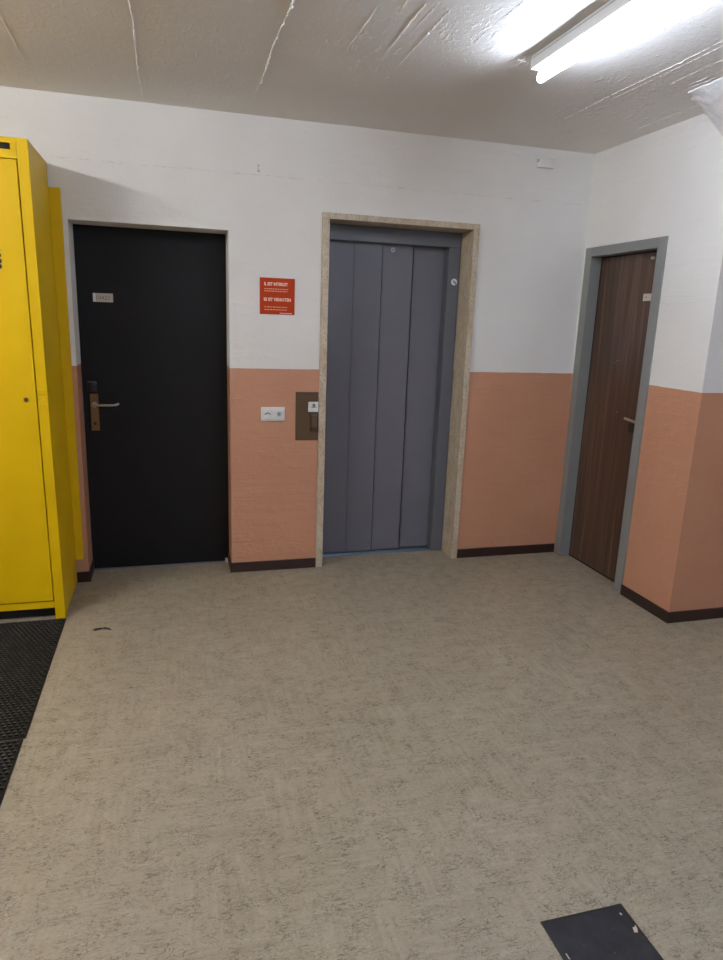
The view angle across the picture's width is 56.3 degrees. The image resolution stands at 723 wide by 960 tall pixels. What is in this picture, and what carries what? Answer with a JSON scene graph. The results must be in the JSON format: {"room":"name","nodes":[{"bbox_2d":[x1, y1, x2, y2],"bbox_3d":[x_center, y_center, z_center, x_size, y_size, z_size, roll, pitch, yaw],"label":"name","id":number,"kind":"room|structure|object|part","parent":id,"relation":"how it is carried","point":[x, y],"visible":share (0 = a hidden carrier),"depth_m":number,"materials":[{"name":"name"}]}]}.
{"room":"elevator lobby","nodes":[
{"label":"elevator lobby","id":0,"kind":"room"},
{"bbox_2d":[0,86,594,571],"bbox_3d":[-1.012,-0.726,3.992,5.520,2.600,0.340,-2,14,-15],"label":"wall","id":1,"kind":"structure","parent":0,"point":[264,183],"depth_m":3.97,"materials":[{"name":"paint"}]},
{"bbox_2d":[48,187,83,559],"bbox_3d":[-1.712,-0.514,3.652,0.278,2.011,0.020,-2,14,-15],"label":"board","id":2,"kind":"object","parent":1,"relation":"attached to","point":[55,205],"visible":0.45,"depth_m":3.64,"materials":[{"name":"yellow metal"}]},
{"bbox_2d":[77,560,94,582],"bbox_3d":[-2.293,0.563,3.865,1.409,0.062,0.211,-2,14,-15],"label":"baseboard","id":3,"kind":"structure","parent":1,"relation":"attached to","point":[86,576],"depth_m":3.95,"materials":[{"name":"brown wood"}]},
{"bbox_2d":[73,224,228,569],"bbox_3d":[-1.219,-0.438,4.032,0.823,2.006,0.128,-2,14,-15],"label":"door","id":4,"kind":"structure","parent":1,"relation":"in","point":[151,303],"depth_m":4.01,"materials":[{"name":"black paint"}]},
{"bbox_3d":[-1.558,-0.396,3.946,0.044,0.216,0.010,-2,14,-15],"label":"lock plate","id":5,"kind":"part","parent":4,"relation":"part of","materials":[{"name":"gold metal"}]},
{"bbox_3d":[-1.462,-1.032,3.819,0.106,0.048,0.004,-2,14,-15],"label":"name plate","id":6,"kind":"part","parent":4,"relation":"part of","materials":[{"name":"beige"}]},
{"bbox_3d":[-1.486,-0.436,3.922,0.155,0.032,0.064,-2,14,-15],"label":"lever","id":7,"kind":"part","parent":4,"relation":"part of","materials":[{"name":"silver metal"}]},
{"bbox_2d":[228,552,315,572],"bbox_3d":[-0.578,0.512,4.339,0.535,0.062,0.211,-2,14,-15],"label":"baseboard","id":8,"kind":"structure","parent":1,"relation":"attached to","point":[303,562],"depth_m":4.24,"materials":[{"name":"brown wood"}]},
{"bbox_2d":[261,407,284,420],"bbox_3d":[-0.527,-0.393,4.020,0.143,0.082,0.020,-2,14,-15],"label":"light switch","id":9,"kind":"object","parent":1,"relation":"attached to","point":[267,413],"visible":1,"depth_m":4.02,"materials":[{"name":"white plastic"}]},
{"bbox_2d":[260,277,294,314],"bbox_3d":[-0.484,-1.054,3.877,0.201,0.202,0.006,-2,14,-15],"label":"prohibition sign","id":10,"kind":"object","parent":1,"relation":"attached to","point":[277,295],"visible":1,"depth_m":3.88,"materials":[{"name":"red plastic"}]},
{"bbox_2d":[295,392,318,439],"bbox_3d":[-0.328,-0.384,4.078,0.139,0.293,0.021,-2,14,-15],"label":"panel","id":11,"kind":"object","parent":1,"relation":"attached to","point":[306,418],"visible":1,"depth_m":4.08,"materials":[{"name":"brown metal"}]},
{"bbox_2d":[310,414,317,430],"bbox_3d":[-0.288,-0.349,4.097,0.050,0.108,0.013,-2,14,-15],"label":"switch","id":12,"kind":"object","parent":11,"relation":"attached to","point":[313,417],"depth_m":4.09,"materials":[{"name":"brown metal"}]},
{"bbox_2d":[315,212,479,566],"bbox_3d":[0.172,-0.530,4.347,0.974,2.137,0.316,-2,14,-15],"label":"door","id":13,"kind":"structure","parent":1,"relation":"in","point":[390,298],"depth_m":4.38,"materials":[{"name":"metal"}]},
{"bbox_3d":[-0.190,-0.492,4.339,0.224,2.018,0.030,-2,14,-15],"label":"sliding panel","id":14,"kind":"part","parent":13,"relation":"part of","materials":[{"name":"grey metal"}]},
{"bbox_3d":[0.005,-0.498,4.394,0.181,2.018,0.030,-2,14,-15],"label":"sliding panel","id":15,"kind":"part","parent":13,"relation":"part of","materials":[{"name":"grey metal"}]},
{"bbox_3d":[0.117,0.488,4.662,0.890,0.009,0.092,-2,14,-15],"label":"sill","id":16,"kind":"part","parent":13,"relation":"part of","materials":[{"name":"silver metal"}]},
{"bbox_3d":[0.192,-0.507,4.460,0.201,2.018,0.030,-2,14,-15],"label":"sliding panel","id":17,"kind":"part","parent":13,"relation":"part of","materials":[{"name":"grey metal"}]},
{"bbox_3d":[0.399,-0.517,4.535,0.217,2.018,0.030,-2,14,-15],"label":"sliding panel","id":18,"kind":"part","parent":13,"relation":"part of","materials":[{"name":"grey metal"}]},
{"bbox_2d":[457,543,553,557],"bbox_3d":[1.002,0.489,4.676,0.743,0.062,0.012,-2,14,-15],"label":"baseboard","id":19,"kind":"structure","parent":1,"relation":"attached to","point":[535,548],"depth_m":4.67,"materials":[{"name":"brown wood"}]},
{"bbox_2d":[537,157,554,168],"bbox_3d":[1.121,-1.925,4.104,0.105,0.054,0.031,-2,14,-15],"label":"junction box","id":20,"kind":"object","parent":1,"relation":"attached to","point":[547,163],"visible":1,"depth_m":4.09,"materials":[{"name":"white plastic"}]},
{"bbox_2d":[0,549,722,959],"bbox_3d":[0.651,1.349,1.451,7.250,0.150,6.940,-2,14,-15],"label":"floor","id":21,"kind":"structure","parent":0,"point":[415,755],"depth_m":2.40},
{"bbox_2d":[0,739,22,805],"bbox_3d":[-1.556,1.087,1.867,0.935,0.014,1.054,-2,14,-15],"label":"floor mat","id":22,"kind":"object","parent":21,"relation":"on","point":[9,750],"visible":1,"depth_m":2.36,"materials":[{"name":"black rubber"}]},
{"bbox_2d":[0,618,65,740],"bbox_3d":[-1.833,0.842,2.857,0.942,0.014,1.040,-2,14,-15],"label":"floor mat","id":23,"kind":"object","parent":21,"relation":"on","point":[27,648],"visible":1,"depth_m":2.97,"materials":[{"name":"black rubber"}]},
{"bbox_2d":[0,136,76,618],"bbox_3d":[-2.050,-0.432,3.309,1.037,2.270,0.515,-2,14,-15],"label":"locker","id":24,"kind":"object","parent":21,"relation":"on","point":[38,570],"visible":1,"depth_m":3.25,"materials":[{"name":"yellow metal"}]},
{"bbox_3d":[-1.754,-0.391,3.148,0.454,2.075,0.022,-2,14,-15],"label":"locker door","id":25,"kind":"part","parent":24,"relation":"part of","materials":[{"name":"yellow metal"}]},
{"bbox_3d":[-1.520,-0.380,3.211,0.039,0.094,0.003,-2,14,-15],"label":"hinge plate","id":26,"kind":"part","parent":24,"relation":"part of","materials":[{"name":"yellow metal"}]},
{"bbox_2d":[93,627,110,630],"bbox_3d":[-1.292,0.743,3.371,0.092,0.007,0.026,0,13,-7],"label":"scrap","id":27,"kind":"object","parent":21,"relation":"on","point":[107,628],"visible":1,"depth_m":3.37,"materials":[{"name":"black"}]},
{"bbox_2d":[540,903,663,959],"bbox_3d":[0.631,1.206,1.718,0.249,0.003,0.252,-2,14,-15],"label":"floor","id":28,"kind":"structure","parent":21,"relation":"on","point":[609,932],"depth_m":1.76,"materials":[{"name":"black metal"}]},
{"bbox_2d":[0,0,722,153],"bbox_3d":[0.747,-1.346,0.813,7.250,0.208,6.940,-2,14,-15],"label":"ceiling","id":29,"kind":"structure","parent":0,"point":[460,69],"depth_m":2.83,"materials":[{"name":"white paint"}]},
{"bbox_2d":[531,0,673,82],"bbox_3d":[0.889,-1.498,2.107,0.087,0.098,1.298,-2,14,-15],"label":"ceiling light","id":30,"kind":"object","parent":29,"relation":"attached to","point":[614,17],"visible":1,"depth_m":2.34,"materials":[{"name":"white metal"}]},
{"bbox_2d":[688,77,722,135],"bbox_3d":[1.792,-1.540,2.539,0.346,0.172,1.705,-2,14,-15],"label":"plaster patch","id":31,"kind":"object","parent":29,"relation":"attached to","point":[709,96],"visible":0.94,"depth_m":3.03,"materials":[{"name":"white paint"}]},
{"bbox_2d":[554,113,722,611],"bbox_3d":[1.685,-0.625,3.973,0.260,2.600,1.176,-2,14,-15],"label":"wall","id":32,"kind":"structure","parent":0,"point":[668,181],"depth_m":3.60,"materials":[{"name":"paint"}]},
{"bbox_2d":[554,236,668,593],"bbox_3d":[1.559,-0.395,4.193,0.142,2.041,0.745,-2,14,-15],"label":"door","id":33,"kind":"structure","parent":32,"relation":"in","point":[622,285],"depth_m":4.23,"materials":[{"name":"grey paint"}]},
{"bbox_3d":[1.601,-0.351,3.981,0.049,0.024,0.121,-2,14,-15],"label":"lever","id":34,"kind":"part","parent":33,"relation":"part of","materials":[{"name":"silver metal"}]},
{"bbox_3d":[1.618,-0.305,4.005,0.006,0.058,0.108,-2,14,-15],"label":"lock plate","id":35,"kind":"part","parent":33,"relation":"part of","materials":[{"name":"black"}]},
{"bbox_3d":[1.642,-1.040,3.843,0.004,0.040,0.115,-2,14,-15],"label":"name plate","id":36,"kind":"part","parent":33,"relation":"part of","materials":[{"name":"beige plastic"}]},
{"bbox_2d":[620,585,669,622],"bbox_3d":[1.615,0.704,3.860,0.012,0.062,0.412,-2,14,-15],"label":"baseboard","id":37,"kind":"structure","parent":32,"relation":"attached to","point":[644,603],"depth_m":3.84,"materials":[{"name":"brown wood"}]},
{"bbox_2d":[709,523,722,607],"bbox_3d":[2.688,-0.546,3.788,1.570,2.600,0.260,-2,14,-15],"label":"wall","id":38,"kind":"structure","parent":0,"point":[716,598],"depth_m":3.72,"materials":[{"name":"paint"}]},
{"bbox_2d":[669,607,722,622],"bbox_3d":[2.555,0.723,3.918,1.830,0.062,0.012,-2,14,-15],"label":"baseboard","id":39,"kind":"structure","parent":38,"relation":"attached to","point":[709,613],"depth_m":3.71,"materials":[{"name":"brown wood"}]}
]}

